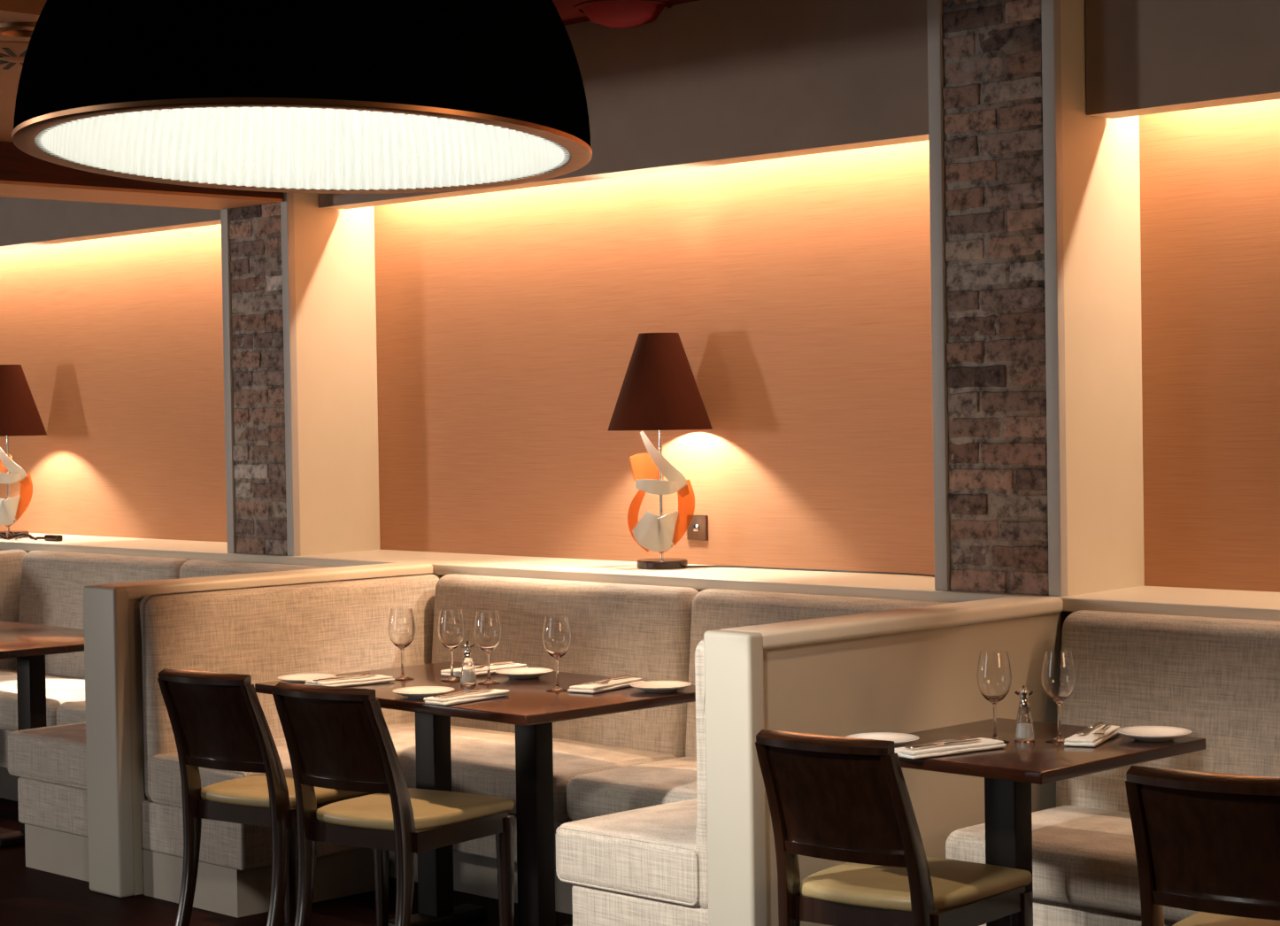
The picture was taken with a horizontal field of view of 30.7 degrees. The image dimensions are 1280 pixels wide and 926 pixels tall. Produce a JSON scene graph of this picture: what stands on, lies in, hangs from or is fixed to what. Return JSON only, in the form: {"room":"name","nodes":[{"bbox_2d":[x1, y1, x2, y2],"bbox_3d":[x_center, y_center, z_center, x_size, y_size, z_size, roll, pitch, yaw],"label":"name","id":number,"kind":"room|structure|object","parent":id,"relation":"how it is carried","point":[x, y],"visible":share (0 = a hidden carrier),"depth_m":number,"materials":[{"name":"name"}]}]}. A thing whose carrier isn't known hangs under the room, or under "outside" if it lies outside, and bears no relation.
{"room":"restaurant","nodes":[
{"label":"restaurant","id":0,"kind":"room"},
{"bbox_2d":[0,0,46,142],"bbox_3d":[-2.356,-1.176,6.515,2.370,0.150,3.550,0,2,45],"label":"ceiling","id":1,"kind":"structure","parent":0,"point":[11,11],"depth_m":6.62,"materials":[{"name":"orange paint"}]},
{"bbox_2d":[0,40,29,69],"bbox_3d":[-1.690,-1.099,6.341,0.480,0.018,0.480,0,2,45],"label":"ceiling vent","id":2,"kind":"object","parent":1,"relation":"in","point":[12,54],"visible":0.34,"depth_m":6.25,"materials":[{"name":"orange paint"}]},
{"bbox_2d":[0,22,36,37],"bbox_3d":[-1.555,-1.092,5.895,0.160,0.016,0.160,0,2,45],"label":"recessed light","id":3,"kind":"object","parent":1,"relation":"in","point":[19,29],"visible":0.62,"depth_m":5.84,"materials":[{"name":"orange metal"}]},
{"bbox_2d":[0,141,283,209],"bbox_3d":[-2.998,-1.118,7.830,0.425,0.300,4.100,0,2,45],"label":"ceiling beam","id":4,"kind":"structure","parent":0,"point":[22,174],"depth_m":8.65,"materials":[{"name":"brown wood"}]},
{"bbox_2d":[0,797,572,925],"bbox_3d":[-3.266,1.530,4.874,14.500,0.060,10.200,0,2,45],"label":"floor","id":5,"kind":"structure","parent":0,"point":[28,896],"depth_m":7.44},
{"bbox_2d":[0,620,84,848],"bbox_3d":[-2.453,1.027,8.861,1.215,0.750,0.695,0,2,45],"label":"dining table","id":6,"kind":"object","parent":5,"relation":"on","point":[30,643],"visible":0.38,"depth_m":8.62,"materials":[{"name":"brown wood"}]},
{"bbox_2d":[7,721,89,881],"bbox_3d":[-1.808,0.913,8.189,0.625,0.985,0.582,0,2,45],"label":"bench","id":7,"kind":"object","parent":5,"relation":"on","point":[50,761],"visible":0.19,"depth_m":8.02,"materials":[{"name":"grey fabric"}]},
{"bbox_2d":[7,721,86,787],"bbox_3d":[-1.830,1.009,8.214,0.560,0.170,0.581,0,2,45],"label":"seat cushion","id":8,"kind":"object","parent":7,"relation":"on","point":[50,756],"depth_m":8.04,"materials":[{"name":"grey fabric"}]},
{"bbox_2d":[0,549,187,801],"bbox_3d":[-2.743,0.898,9.620,1.364,0.985,1.286,0,2,45],"label":"bench","id":9,"kind":"object","parent":5,"relation":"on","point":[37,587],"visible":0.41,"depth_m":10.01,"materials":[{"name":"grey fabric"}]},
{"bbox_2d":[0,669,84,731],"bbox_3d":[-2.574,0.988,9.775,1.344,0.168,0.560,0,2,45],"label":"seat cushion","id":10,"kind":"object","parent":9,"relation":"on","point":[62,685],"depth_m":9.40,"materials":[{"name":"grey fabric"}]},
{"bbox_2d":[56,559,330,724],"bbox_3d":[-1.592,0.895,8.887,1.289,0.985,0.696,0,2,45],"label":"bench","id":11,"kind":"object","parent":5,"relation":"on","point":[71,712],"visible":0.13,"depth_m":9.15,"materials":[{"name":"grey fabric"}]},
{"bbox_2d":[56,699,85,724],"bbox_3d":[-1.638,0.993,8.841,1.289,0.168,0.560,0,2,45],"label":"seat cushion","id":12,"kind":"object","parent":11,"relation":"on","point":[71,712],"depth_m":9.02,"materials":[{"name":"grey fabric"}]},
{"bbox_2d":[83,562,433,897],"bbox_3d":[-1.288,0.892,8.122,0.195,1.013,1.353,0,2,45],"label":"wall","id":13,"kind":"structure","parent":5,"relation":"on","point":[112,632],"depth_m":7.64,"materials":[{"name":"beige paint"}]},
{"bbox_2d":[157,668,389,925],"bbox_3d":[-1.085,1.005,6.858,0.426,0.834,0.606,0,2,36],"label":"dining chair","id":14,"kind":"object","parent":5,"relation":"on","point":[218,720],"visible":0.82,"depth_m":6.70,"materials":[{"name":"brown wood"}]},
{"bbox_2d":[272,682,514,925],"bbox_3d":[-0.690,1.007,6.456,0.426,0.834,0.606,0,2,36],"label":"dining chair","id":15,"kind":"object","parent":5,"relation":"on","point":[340,738],"visible":1,"depth_m":6.32,"materials":[{"name":"brown wood"}]},
{"bbox_2d":[139,572,698,917],"bbox_3d":[-0.701,0.908,7.581,1.392,0.985,1.286,0,2,45],"label":"bench","id":16,"kind":"object","parent":5,"relation":"on","point":[266,633],"visible":0.38,"depth_m":7.65,"materials":[{"name":"grey fabric"}]},
{"bbox_2d":[150,737,292,807],"bbox_3d":[-1.200,1.012,7.585,0.550,0.170,0.581,0,2,45],"label":"seat cushion","id":17,"kind":"object","parent":16,"relation":"on","point":[165,781],"depth_m":7.49,"materials":[{"name":"grey fabric"}]},
{"bbox_2d":[386,722,676,820],"bbox_3d":[-0.534,0.999,7.739,1.379,0.168,0.560,0,2,45],"label":"seat cushion","id":18,"kind":"object","parent":16,"relation":"on","point":[483,753],"depth_m":7.47,"materials":[{"name":"grey fabric"}]},
{"bbox_2d":[254,661,695,925],"bbox_3d":[-0.454,1.036,6.935,1.225,0.750,0.785,0,2,45],"label":"dining table","id":19,"kind":"object","parent":5,"relation":"on","point":[533,710],"visible":0.64,"depth_m":6.77,"materials":[{"name":"brown wood"}]},
{"bbox_2d":[277,673,336,684],"bbox_3d":[-1.008,0.656,7.061,0.177,0.020,0.177,0,2,45],"label":"plate","id":20,"kind":"object","parent":19,"relation":"on","point":[296,678],"visible":0.7,"depth_m":7.10,"materials":[{"name":"white ceramic"}]},
{"bbox_2d":[304,674,394,686],"bbox_3d":[-0.873,0.655,7.014,0.260,0.018,0.103,-2,2,-38],"label":"napkin","id":21,"kind":"object","parent":19,"relation":"on","point":[379,678],"visible":0.81,"depth_m":6.98,"materials":[{"name":"white fabric"}]},
{"bbox_2d":[312,671,370,680],"bbox_3d":[-0.898,0.642,7.016,0.023,0.007,0.205,0,2,45],"label":"fork","id":22,"kind":"object","parent":21,"relation":"on","point":[366,673],"visible":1,"depth_m":7.04,"materials":[{"name":"metal"}]},
{"bbox_2d":[315,674,377,681],"bbox_3d":[-0.879,0.643,6.991,0.210,0.006,0.019,-2,2,-40],"label":"knife","id":23,"kind":"object","parent":21,"relation":"on","point":[334,678],"visible":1,"depth_m":6.96,"materials":[{"name":"metal"}]},
{"bbox_2d":[388,608,415,679],"bbox_3d":[-0.727,0.553,7.135,0.083,0.215,0.083,0,2,45],"label":"wine glass","id":24,"kind":"object","parent":19,"relation":"on","point":[401,621],"visible":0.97,"depth_m":7.11,"materials":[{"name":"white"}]},
{"bbox_2d":[392,686,454,698],"bbox_3d":[-0.619,0.658,6.672,0.177,0.020,0.177,0,2,45],"label":"plate","id":25,"kind":"object","parent":19,"relation":"on","point":[417,691],"visible":0.9,"depth_m":6.71,"materials":[{"name":"white ceramic"}]},
{"bbox_2d":[437,609,464,681],"bbox_3d":[-0.571,0.551,7.073,0.083,0.215,0.083,0,2,45],"label":"wine glass","id":26,"kind":"object","parent":19,"relation":"on","point":[451,628],"visible":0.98,"depth_m":7.04,"materials":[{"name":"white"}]},
{"bbox_2d":[423,688,509,705],"bbox_3d":[-0.486,0.658,6.576,0.097,0.018,0.271,0,2,40],"label":"napkin","id":27,"kind":"object","parent":19,"relation":"on","point":[494,693],"visible":0.95,"depth_m":6.52,"materials":[{"name":"white fabric"}]},
{"bbox_2d":[432,686,484,697],"bbox_3d":[-0.511,0.645,6.573,0.023,0.007,0.205,0,1,36],"label":"fork","id":28,"kind":"object","parent":27,"relation":"on","point":[477,688],"visible":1,"depth_m":6.60,"materials":[{"name":"metal"}]},
{"bbox_2d":[437,688,492,697],"bbox_3d":[-0.488,0.646,6.551,0.019,0.006,0.210,0,2,40],"label":"knife","id":29,"kind":"object","parent":27,"relation":"on","point":[459,693],"visible":1,"depth_m":6.53,"materials":[{"name":"metal"}]},
{"bbox_2d":[460,640,477,684],"bbox_3d":[-0.514,0.595,6.975,0.050,0.131,0.050,0,2,45],"label":"salt shaker","id":30,"kind":"object","parent":19,"relation":"on","point":[468,675],"visible":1,"depth_m":6.96,"materials":[{"name":"clear glass"}]},
{"bbox_2d":[440,663,527,677],"bbox_3d":[-0.483,0.643,7.268,0.285,0.018,0.110,-2,2,-44],"label":"napkin","id":31,"kind":"object","parent":19,"relation":"on","point":[457,672],"visible":0.65,"depth_m":7.22,"materials":[{"name":"white fabric"}]},
{"bbox_2d":[460,660,513,668],"bbox_3d":[-0.480,0.630,7.292,0.210,0.006,0.019,-2,2,-44],"label":"knife","id":32,"kind":"object","parent":31,"relation":"on","point":[511,661],"visible":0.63,"depth_m":7.32,"materials":[{"name":"metal"}]},
{"bbox_2d":[474,662,516,668],"bbox_3d":[-0.459,0.629,7.268,0.023,0.007,0.205,0,2,42],"label":"fork","id":33,"kind":"object","parent":31,"relation":"on","point":[483,666],"visible":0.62,"depth_m":7.27,"materials":[{"name":"metal"}]},
{"bbox_2d":[474,610,501,684],"bbox_3d":[-0.454,0.551,6.985,0.083,0.215,0.083,0,2,45],"label":"wine glass","id":34,"kind":"object","parent":19,"relation":"on","point":[488,630],"visible":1,"depth_m":6.96,"materials":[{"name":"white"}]},
{"bbox_2d":[494,667,553,678],"bbox_3d":[-0.354,0.644,7.128,0.177,0.020,0.177,0,2,45],"label":"plate","id":35,"kind":"object","parent":19,"relation":"on","point":[516,673],"visible":1,"depth_m":7.15,"materials":[{"name":"white ceramic"}]},
{"bbox_2d":[542,615,570,691],"bbox_3d":[-0.241,0.553,6.772,0.083,0.215,0.083,0,2,45],"label":"wine glass","id":36,"kind":"object","parent":19,"relation":"on","point":[556,633],"visible":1,"depth_m":6.74,"materials":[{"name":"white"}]},
{"bbox_2d":[567,677,644,693],"bbox_3d":[-0.096,0.647,6.811,0.098,0.018,0.283,0,1,32],"label":"napkin","id":37,"kind":"object","parent":19,"relation":"on","point":[592,687],"visible":0.87,"depth_m":6.74,"materials":[{"name":"white fabric"}]},
{"bbox_2d":[583,674,630,683],"bbox_3d":[-0.097,0.633,6.836,0.019,0.006,0.210,0,1,35],"label":"knife","id":38,"kind":"object","parent":37,"relation":"on","point":[625,675],"visible":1,"depth_m":6.85,"materials":[{"name":"metal"}]},
{"bbox_2d":[593,676,634,683],"bbox_3d":[-0.073,0.633,6.816,0.023,0.007,0.205,0,1,31],"label":"fork","id":39,"kind":"object","parent":37,"relation":"on","point":[606,681],"visible":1,"depth_m":6.79,"materials":[{"name":"metal"}]},
{"bbox_2d":[630,680,691,693],"bbox_3d":[0.060,0.646,6.715,0.177,0.020,0.177,0,2,45],"label":"plate","id":40,"kind":"object","parent":19,"relation":"on","point":[649,686],"visible":1,"depth_m":6.75,"materials":[{"name":"white ceramic"}]},
{"bbox_2d":[555,639,708,925],"bbox_3d":[0.180,0.924,6.190,0.565,0.985,0.602,0,2,45],"label":"bench","id":41,"kind":"object","parent":5,"relation":"on","point":[644,866],"visible":0.41,"depth_m":5.99,"materials":[{"name":"grey fabric"}]},
{"bbox_2d":[556,798,700,907],"bbox_3d":[0.169,1.019,6.204,0.528,0.170,0.601,0,2,45],"label":"seat cushion","id":42,"kind":"object","parent":41,"relation":"on","point":[650,856],"depth_m":6.02,"materials":[{"name":"grey fabric"}]},
{"bbox_2d":[566,588,949,821],"bbox_3d":[0.414,0.905,6.884,1.199,0.985,0.696,0,2,45],"label":"bench","id":43,"kind":"object","parent":5,"relation":"on","point":[603,792],"visible":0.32,"depth_m":7.05,"materials":[{"name":"grey fabric"}]},
{"bbox_2d":[566,756,697,821],"bbox_3d":[0.375,1.003,6.831,1.179,0.168,0.560,0,2,45],"label":"seat cushion","id":44,"kind":"object","parent":43,"relation":"on","point":[603,792],"depth_m":6.93,"materials":[{"name":"grey fabric"}]},
{"bbox_2d":[703,595,1062,925],"bbox_3d":[0.682,0.902,6.176,0.155,1.013,1.323,0,2,45],"label":"wall","id":45,"kind":"structure","parent":5,"relation":"on","point":[912,669],"depth_m":5.94,"materials":[{"name":"beige paint"}]},
{"bbox_2d":[755,729,1033,925],"bbox_3d":[0.572,1.010,5.344,0.426,0.834,0.606,0,2,39],"label":"dining chair","id":46,"kind":"object","parent":5,"relation":"on","point":[846,799],"visible":1,"depth_m":5.20,"materials":[{"name":"brown wood"}]},
{"bbox_2d":[898,717,1206,925],"bbox_3d":[0.907,1.042,5.581,0.615,0.750,0.678,0,2,45],"label":"dining table","id":47,"kind":"object","parent":5,"relation":"on","point":[1009,772],"visible":0.8,"depth_m":5.54,"materials":[{"name":"brown wood"}]},
{"bbox_2d":[847,732,919,747],"bbox_3d":[0.576,0.663,5.550,0.177,0.020,0.177,0,2,45],"label":"plate","id":48,"kind":"object","parent":47,"relation":"on","point":[899,739],"visible":0.48,"depth_m":5.60,"materials":[{"name":"white ceramic"}]},
{"bbox_2d":[894,737,1006,759],"bbox_3d":[0.718,0.663,5.434,0.289,0.018,0.093,-2,1,-36],"label":"napkin","id":49,"kind":"object","parent":47,"relation":"on","point":[984,744],"visible":0.82,"depth_m":5.39,"materials":[{"name":"white fabric"}]},
{"bbox_2d":[904,735,971,747],"bbox_3d":[0.693,0.650,5.437,0.205,0.007,0.023,-2,2,-40],"label":"fork","id":50,"kind":"object","parent":49,"relation":"on","point":[963,737],"visible":1,"depth_m":5.45,"materials":[{"name":"metal"}]},
{"bbox_2d":[909,739,980,748],"bbox_3d":[0.710,0.650,5.410,0.210,0.006,0.019,-2,1,-35],"label":"knife","id":51,"kind":"object","parent":49,"relation":"on","point":[971,740],"visible":1,"depth_m":5.39,"materials":[{"name":"metal"}]},
{"bbox_2d":[976,650,1011,742],"bbox_3d":[0.849,0.560,5.591,0.083,0.215,0.083,0,2,45],"label":"wine glass","id":52,"kind":"object","parent":47,"relation":"on","point":[994,674],"visible":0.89,"depth_m":5.56,"materials":[{"name":"clear glass"}]},
{"bbox_2d":[1014,685,1034,740],"bbox_3d":[0.925,0.600,5.617,0.050,0.131,0.050,0,2,45],"label":"salt shaker","id":53,"kind":"object","parent":47,"relation":"on","point":[1024,730],"visible":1,"depth_m":5.60,"materials":[{"name":"clear glass"}]},
{"bbox_2d":[1040,649,1076,742],"bbox_3d":[1.002,0.558,5.580,0.083,0.215,0.083,0,2,45],"label":"wine glass","id":54,"kind":"object","parent":47,"relation":"on","point":[1059,674],"visible":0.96,"depth_m":5.55,"materials":[{"name":"clear glass"}]},
{"bbox_2d":[1064,724,1120,747],"bbox_3d":[1.089,0.653,5.603,0.077,0.018,0.272,0,1,25],"label":"napkin","id":55,"kind":"object","parent":47,"relation":"on","point":[1088,739],"visible":0.79,"depth_m":5.52,"materials":[{"name":"white fabric"}]},
{"bbox_2d":[1077,721,1103,734],"bbox_3d":[1.085,0.640,5.625,0.019,0.006,0.210,0,1,24],"label":"knife","id":56,"kind":"object","parent":55,"relation":"on","point":[1084,731],"visible":1,"depth_m":5.63,"materials":[{"name":"metal"}]},
{"bbox_2d":[1092,724,1110,734],"bbox_3d":[1.113,0.639,5.611,0.023,0.007,0.205,-1,1,19],"label":"fork","id":57,"kind":"object","parent":55,"relation":"on","point":[1100,731],"visible":1,"depth_m":5.57,"materials":[{"name":"metal"}]},
{"bbox_2d":[1116,725,1192,741],"bbox_3d":[1.231,0.651,5.588,0.177,0.020,0.177,0,2,45],"label":"plate","id":58,"kind":"object","parent":47,"relation":"on","point":[1140,733],"visible":1,"depth_m":5.62,"materials":[{"name":"white ceramic"}]},
{"bbox_2d":[945,609,1279,925],"bbox_3d":[1.824,0.912,5.477,2.346,0.985,0.696,0,2,45],"label":"bench","id":59,"kind":"object","parent":5,"relation":"on","point":[1215,679],"visible":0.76,"depth_m":6.08,"materials":[{"name":"grey fabric"}]},
{"bbox_2d":[945,804,1198,922],"bbox_3d":[1.789,1.010,5.419,2.314,0.168,0.560,0,2,45],"label":"seat cushion","id":60,"kind":"object","parent":59,"relation":"on","point":[1084,858],"depth_m":5.80,"materials":[{"name":"grey fabric"}]},
{"bbox_2d":[1125,765,1279,925],"bbox_3d":[1.271,1.012,4.739,0.426,0.834,0.606,0,2,37],"label":"dining chair","id":61,"kind":"object","parent":5,"relation":"on","point":[1207,844],"visible":1,"depth_m":4.56,"materials":[{"name":"brown wood"}]},
{"bbox_2d":[220,192,380,555],"bbox_3d":[-1.364,-0.595,9.465,0.450,1.911,0.477,0,2,45],"label":"brick pillar","id":62,"kind":"structure","parent":0,"point":[299,311],"depth_m":9.31,"materials":[{"name":"beige paint"}]},
{"bbox_2d":[552,0,699,25],"bbox_3d":[-3.315,-1.469,4.811,14.500,0.100,10.200,0,2,45],"label":"ceiling","id":63,"kind":"structure","parent":0,"point":[565,8],"depth_m":7.90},
{"bbox_2d":[0,196,220,250],"bbox_3d":[-3.170,-1.290,11.226,4.640,0.535,0.130,0,2,45],"label":"soffit","id":64,"kind":"object","parent":63,"relation":"attached to","point":[24,222],"depth_m":10.50,"materials":[{"name":"beige paint"}]},
{"bbox_2d":[11,0,592,193],"bbox_3d":[-0.525,-0.938,3.615,0.885,0.964,0.886,-2,1,-28],"label":"pendant lamp","id":65,"kind":"object","parent":63,"relation":"hanging from","point":[320,96],"visible":1,"depth_m":3.34,"materials":[{"name":"black metal"}]},
{"bbox_2d":[573,0,672,28],"bbox_3d":[-0.057,-1.504,7.861,0.336,0.065,0.336,0,2,45],"label":"ceiling light","id":66,"kind":"object","parent":63,"relation":"attached to","point":[612,13],"visible":1,"depth_m":7.78,"materials":[{"name":"red ceramic"}]},
{"bbox_2d":[318,0,928,209],"bbox_3d":[-0.111,-1.275,8.172,3.165,0.535,0.130,0,2,45],"label":"soffit","id":67,"kind":"object","parent":63,"relation":"attached to","point":[704,83],"depth_m":7.63,"materials":[{"name":"beige paint"}]},
{"bbox_2d":[1085,0,1279,118],"bbox_3d":[2.395,-1.262,5.669,3.030,0.535,0.130,0,2,45],"label":"soffit","id":68,"kind":"structure","parent":63,"relation":"attached to","point":[1144,57],"depth_m":6.48,"materials":[{"name":"beige paint"}]},
{"bbox_2d":[0,99,1279,643],"bbox_3d":[-0.541,-0.184,9.081,12.400,3.100,0.120,0,2,45],"label":"wall","id":69,"kind":"structure","parent":0,"point":[796,291],"depth_m":8.29,"materials":[{"name":"orange paint"}]},
{"bbox_2d":[0,532,1279,621],"bbox_3d":[-0.644,0.383,8.769,11.700,0.040,0.495,0,2,45],"label":"ledge","id":70,"kind":"object","parent":69,"relation":"attached to","point":[1214,603],"depth_m":7.74,"materials":[{"name":"beige laminate"}]},
{"bbox_2d":[0,364,62,541],"bbox_3d":[-2.854,-0.055,10.893,0.743,0.815,0.366,0,2,45],"label":"table lamp","id":71,"kind":"object","parent":70,"relation":"on","point":[19,415],"visible":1,"depth_m":10.96,"materials":[{"name":"brown fabric"}]},
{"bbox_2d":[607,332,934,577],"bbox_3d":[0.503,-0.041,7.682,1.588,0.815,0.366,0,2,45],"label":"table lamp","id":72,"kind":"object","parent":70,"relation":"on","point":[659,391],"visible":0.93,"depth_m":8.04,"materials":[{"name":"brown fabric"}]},
{"bbox_2d":[686,514,708,540],"bbox_3d":[0.202,0.229,8.259,0.095,0.090,0.014,0,2,45],"label":"wall socket","id":73,"kind":"object","parent":69,"relation":"attached to","point":[697,529],"visible":0.9,"depth_m":8.25,"materials":[{"name":"brown metal"}]},
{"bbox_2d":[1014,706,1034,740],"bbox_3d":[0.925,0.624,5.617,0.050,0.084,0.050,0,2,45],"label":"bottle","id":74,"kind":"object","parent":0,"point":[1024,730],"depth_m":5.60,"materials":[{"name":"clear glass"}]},
{"bbox_2d":[926,0,1144,596],"bbox_3d":[1.187,-0.582,6.917,0.450,1.910,0.477,0,2,45],"label":"brick pillar","id":75,"kind":"structure","parent":0,"point":[1035,197],"depth_m":6.75,"materials":[{"name":"beige paint"}]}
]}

